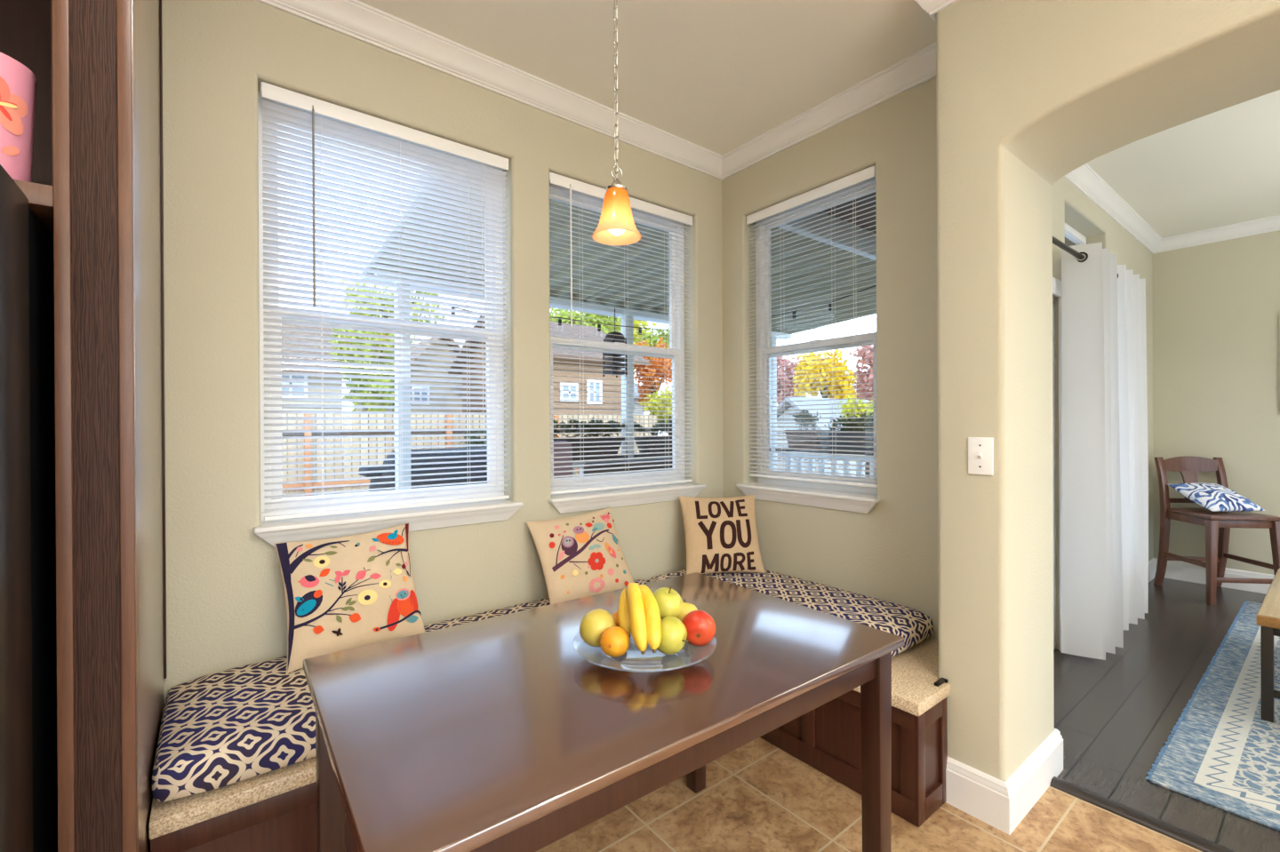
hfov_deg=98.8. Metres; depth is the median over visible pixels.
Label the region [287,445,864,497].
ground
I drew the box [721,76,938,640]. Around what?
wall
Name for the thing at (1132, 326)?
curtain
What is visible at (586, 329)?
house
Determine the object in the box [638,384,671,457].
tree
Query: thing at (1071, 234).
window
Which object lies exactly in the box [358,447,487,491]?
covered grill
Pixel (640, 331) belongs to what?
string light
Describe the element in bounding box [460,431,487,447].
tree
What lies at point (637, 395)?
house
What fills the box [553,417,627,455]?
planter
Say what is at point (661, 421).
planter
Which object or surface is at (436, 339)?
house
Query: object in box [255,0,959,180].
crown molding
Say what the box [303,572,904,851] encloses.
dining table
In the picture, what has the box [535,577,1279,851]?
floor
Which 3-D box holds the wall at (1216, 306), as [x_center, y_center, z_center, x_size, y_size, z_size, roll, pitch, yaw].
[5.684,-0.205,2.889,0.150,2.902,4.390,0,0,-38]
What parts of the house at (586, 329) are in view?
pane, pane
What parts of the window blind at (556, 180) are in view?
ladder cord, rail, ladder cord, ladder cord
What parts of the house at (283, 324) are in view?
pane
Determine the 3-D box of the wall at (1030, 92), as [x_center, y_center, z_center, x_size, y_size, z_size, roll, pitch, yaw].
[2.457,-0.184,0.432,0.486,2.902,4.068,0,0,-38]
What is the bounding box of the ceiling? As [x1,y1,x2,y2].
[357,0,1279,238]
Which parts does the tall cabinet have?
panel, panel, panel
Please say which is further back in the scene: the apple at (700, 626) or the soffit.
the soffit
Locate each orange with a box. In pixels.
[600,626,630,657]
[612,610,619,627]
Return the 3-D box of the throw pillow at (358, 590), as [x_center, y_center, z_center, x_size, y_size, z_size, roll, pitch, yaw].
[-0.972,0.561,1.862,0.436,0.398,0.177,0,0,-38]
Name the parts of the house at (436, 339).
pane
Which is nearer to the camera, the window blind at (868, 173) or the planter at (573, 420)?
the window blind at (868, 173)
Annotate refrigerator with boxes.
[0,164,57,851]
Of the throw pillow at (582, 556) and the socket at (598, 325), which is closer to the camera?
the throw pillow at (582, 556)
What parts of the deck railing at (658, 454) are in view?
rail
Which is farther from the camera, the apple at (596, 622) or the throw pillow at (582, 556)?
the throw pillow at (582, 556)
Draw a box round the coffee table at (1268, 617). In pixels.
[1256,568,1279,722]
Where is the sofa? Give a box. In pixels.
[584,458,672,476]
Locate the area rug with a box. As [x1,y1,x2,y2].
[1145,601,1279,831]
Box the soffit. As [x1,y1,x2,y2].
[822,192,1075,246]
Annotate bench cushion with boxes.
[152,579,653,802]
[650,569,933,657]
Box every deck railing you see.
[572,453,627,477]
[633,448,770,460]
[775,447,873,478]
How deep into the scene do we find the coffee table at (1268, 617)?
2.33 m
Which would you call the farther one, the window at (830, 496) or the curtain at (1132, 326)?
the curtain at (1132, 326)
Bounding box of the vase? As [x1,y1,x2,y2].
[0,52,37,182]
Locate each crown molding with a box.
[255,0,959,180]
[1064,163,1279,253]
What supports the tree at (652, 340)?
on the ground
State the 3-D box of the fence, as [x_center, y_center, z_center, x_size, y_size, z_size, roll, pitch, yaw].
[-5.877,0.563,9.280,16.096,1.652,0.170,0,0,-38]
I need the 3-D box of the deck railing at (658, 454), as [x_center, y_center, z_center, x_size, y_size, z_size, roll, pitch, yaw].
[0.676,0.770,5.588,1.885,1.050,0.140,0,0,-38]
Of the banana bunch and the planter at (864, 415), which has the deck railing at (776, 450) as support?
the planter at (864, 415)
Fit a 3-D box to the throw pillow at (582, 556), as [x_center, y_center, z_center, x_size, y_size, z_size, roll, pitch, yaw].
[-0.250,0.577,2.429,0.457,0.376,0.204,0,0,-38]
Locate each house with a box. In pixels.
[281,323,349,475]
[342,337,462,448]
[448,315,650,428]
[633,382,651,415]
[776,396,872,471]
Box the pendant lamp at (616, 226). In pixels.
[592,0,641,245]
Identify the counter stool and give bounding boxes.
[1153,456,1279,605]
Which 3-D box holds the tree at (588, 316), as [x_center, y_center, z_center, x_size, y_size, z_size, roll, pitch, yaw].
[-3.692,-3.288,33.209,5.317,9.230,5.263,0,0,-38]
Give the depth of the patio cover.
4.08 m
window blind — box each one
[259,81,509,520]
[549,172,692,495]
[746,165,877,487]
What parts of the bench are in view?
panel, bracket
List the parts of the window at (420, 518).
sash, sash, sill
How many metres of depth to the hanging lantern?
4.72 m
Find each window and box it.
[253,91,523,547]
[547,184,705,513]
[736,176,879,513]
[1064,223,1086,245]
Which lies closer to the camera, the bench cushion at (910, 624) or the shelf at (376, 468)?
the bench cushion at (910, 624)
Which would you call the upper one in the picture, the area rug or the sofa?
the sofa
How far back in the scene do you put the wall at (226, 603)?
1.87 m
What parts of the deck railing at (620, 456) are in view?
rail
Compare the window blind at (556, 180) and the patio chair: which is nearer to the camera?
the window blind at (556, 180)
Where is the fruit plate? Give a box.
[572,635,716,672]
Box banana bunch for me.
[617,583,662,655]
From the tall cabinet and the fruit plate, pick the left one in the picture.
the tall cabinet
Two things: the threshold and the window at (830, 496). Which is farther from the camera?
the window at (830, 496)
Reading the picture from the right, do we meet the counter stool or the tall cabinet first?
the counter stool
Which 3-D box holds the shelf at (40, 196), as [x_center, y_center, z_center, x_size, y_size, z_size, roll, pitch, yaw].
[-1.685,-0.421,1.007,0.958,0.039,0.724,0,0,-38]
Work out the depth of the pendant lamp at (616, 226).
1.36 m
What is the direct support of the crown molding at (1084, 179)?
attached to the wall at (1216, 306)
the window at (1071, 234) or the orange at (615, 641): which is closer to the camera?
the orange at (615, 641)
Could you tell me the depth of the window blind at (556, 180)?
2.74 m
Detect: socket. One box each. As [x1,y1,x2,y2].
[558,317,561,325]
[597,324,601,337]
[791,311,797,321]
[828,302,833,317]
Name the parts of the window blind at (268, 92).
ladder cord, rail, ladder cord, ladder cord, lift cord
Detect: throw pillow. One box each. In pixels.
[274,522,425,674]
[526,507,634,604]
[679,495,765,574]
[1168,482,1265,511]
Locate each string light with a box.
[449,306,470,314]
[552,317,669,336]
[771,285,876,321]
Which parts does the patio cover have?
post, roof panel, post, post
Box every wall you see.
[161,0,723,702]
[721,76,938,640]
[936,0,1279,782]
[1052,176,1153,649]
[1152,230,1279,575]
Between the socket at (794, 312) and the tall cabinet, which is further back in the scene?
the socket at (794, 312)
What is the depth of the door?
3.08 m
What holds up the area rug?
on the floor
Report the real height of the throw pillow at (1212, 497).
0.189 m
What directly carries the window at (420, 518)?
in the wall at (226, 603)
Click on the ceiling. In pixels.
(716, 76)
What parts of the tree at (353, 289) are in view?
crown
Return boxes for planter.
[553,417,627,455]
[633,418,671,453]
[784,408,831,448]
[817,411,873,451]
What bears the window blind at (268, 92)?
attached to the window at (420, 518)
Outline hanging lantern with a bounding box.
[602,307,627,377]
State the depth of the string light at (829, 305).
4.16 m
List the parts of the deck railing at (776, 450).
rail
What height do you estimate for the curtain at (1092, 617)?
2.207 m
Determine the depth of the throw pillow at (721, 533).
2.77 m
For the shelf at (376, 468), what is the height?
0.100 m
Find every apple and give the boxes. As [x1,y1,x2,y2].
[579,608,615,647]
[652,586,682,619]
[656,616,688,655]
[677,599,697,621]
[681,610,715,646]
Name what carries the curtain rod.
attached to the wall at (1070, 206)
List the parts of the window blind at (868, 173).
ladder cord, rail, ladder cord, lift cord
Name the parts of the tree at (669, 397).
crown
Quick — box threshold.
[1050,776,1236,851]
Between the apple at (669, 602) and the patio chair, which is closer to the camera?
the apple at (669, 602)
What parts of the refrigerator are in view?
door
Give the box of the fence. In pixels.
[282,413,656,497]
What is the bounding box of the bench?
[148,638,950,851]
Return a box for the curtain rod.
[1052,236,1084,259]
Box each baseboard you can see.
[945,728,1063,835]
[1059,558,1274,651]
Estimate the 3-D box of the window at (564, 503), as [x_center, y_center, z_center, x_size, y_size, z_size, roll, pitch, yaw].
[-0.081,-0.383,2.809,0.952,1.565,0.215,0,0,-38]
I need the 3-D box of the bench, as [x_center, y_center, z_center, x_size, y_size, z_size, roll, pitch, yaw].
[-0.055,1.070,1.871,2.435,0.411,1.381,0,0,-38]
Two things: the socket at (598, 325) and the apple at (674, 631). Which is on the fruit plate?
the apple at (674, 631)
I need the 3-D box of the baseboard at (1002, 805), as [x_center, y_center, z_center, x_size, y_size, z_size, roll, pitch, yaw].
[1.248,1.196,2.001,0.524,0.148,0.347,0,0,-38]
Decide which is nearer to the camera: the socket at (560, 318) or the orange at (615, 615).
the orange at (615, 615)
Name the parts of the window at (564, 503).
sash, sash, sill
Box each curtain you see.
[1060,242,1123,660]
[1117,264,1148,631]
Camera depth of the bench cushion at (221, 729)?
1.42 m
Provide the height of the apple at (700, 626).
0.080 m
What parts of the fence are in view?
post, rail, post, rail, post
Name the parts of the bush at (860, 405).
crown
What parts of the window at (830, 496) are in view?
sill, sash, sash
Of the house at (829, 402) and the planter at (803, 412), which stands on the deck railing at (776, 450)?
the planter at (803, 412)
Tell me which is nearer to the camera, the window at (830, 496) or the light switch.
the light switch
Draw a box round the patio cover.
[360,166,876,489]
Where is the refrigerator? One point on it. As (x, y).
(28, 768)
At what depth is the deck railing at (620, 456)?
4.68 m
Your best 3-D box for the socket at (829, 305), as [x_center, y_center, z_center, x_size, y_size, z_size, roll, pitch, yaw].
[1.446,-0.874,4.163,0.047,0.124,0.047,0,0,-38]
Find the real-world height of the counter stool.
1.013 m
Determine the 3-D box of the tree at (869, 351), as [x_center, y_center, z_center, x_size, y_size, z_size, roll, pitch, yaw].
[11.725,-1.581,25.558,4.018,5.703,3.536,0,0,19]
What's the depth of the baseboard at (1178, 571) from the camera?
4.35 m
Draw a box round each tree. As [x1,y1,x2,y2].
[328,312,394,464]
[341,280,444,411]
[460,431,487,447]
[550,307,621,334]
[612,319,656,370]
[633,325,669,370]
[633,336,671,415]
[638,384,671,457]
[776,344,809,405]
[792,349,858,399]
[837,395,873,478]
[848,332,873,402]
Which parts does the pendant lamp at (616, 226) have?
chain, lamp shade, bulb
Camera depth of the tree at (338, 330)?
13.79 m
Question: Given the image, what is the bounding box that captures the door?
[1052,277,1061,650]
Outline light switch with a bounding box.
[968,437,993,475]
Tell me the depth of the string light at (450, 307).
3.91 m
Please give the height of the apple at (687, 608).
0.072 m
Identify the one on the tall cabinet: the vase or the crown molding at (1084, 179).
the vase
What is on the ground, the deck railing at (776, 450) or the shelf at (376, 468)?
the deck railing at (776, 450)
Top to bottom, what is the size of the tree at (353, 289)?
6.681 m
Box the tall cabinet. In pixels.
[0,0,167,851]
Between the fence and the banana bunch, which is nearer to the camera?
the banana bunch
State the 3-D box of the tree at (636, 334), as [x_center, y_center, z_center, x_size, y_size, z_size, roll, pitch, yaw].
[-1.917,-3.557,37.807,5.556,9.730,5.363,0,0,35]
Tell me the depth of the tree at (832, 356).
24.38 m
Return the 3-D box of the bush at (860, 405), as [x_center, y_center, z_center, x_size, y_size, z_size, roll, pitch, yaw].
[5.340,0.296,12.715,1.454,2.071,1.550,0,0,-38]
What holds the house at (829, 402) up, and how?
on the ground
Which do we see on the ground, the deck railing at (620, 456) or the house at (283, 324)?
the house at (283, 324)
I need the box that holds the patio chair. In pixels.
[553,440,572,478]
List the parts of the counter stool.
leg, rail, crest rail, leg, seat rail, leg, seat, leg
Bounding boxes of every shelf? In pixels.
[12,178,53,236]
[358,466,392,477]
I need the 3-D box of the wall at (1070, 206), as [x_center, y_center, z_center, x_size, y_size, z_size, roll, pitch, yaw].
[2.813,-0.193,3.540,3.887,2.902,0.160,0,0,-38]
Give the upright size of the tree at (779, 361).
6.110 m
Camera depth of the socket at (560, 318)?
4.42 m
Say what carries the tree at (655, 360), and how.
on the ground

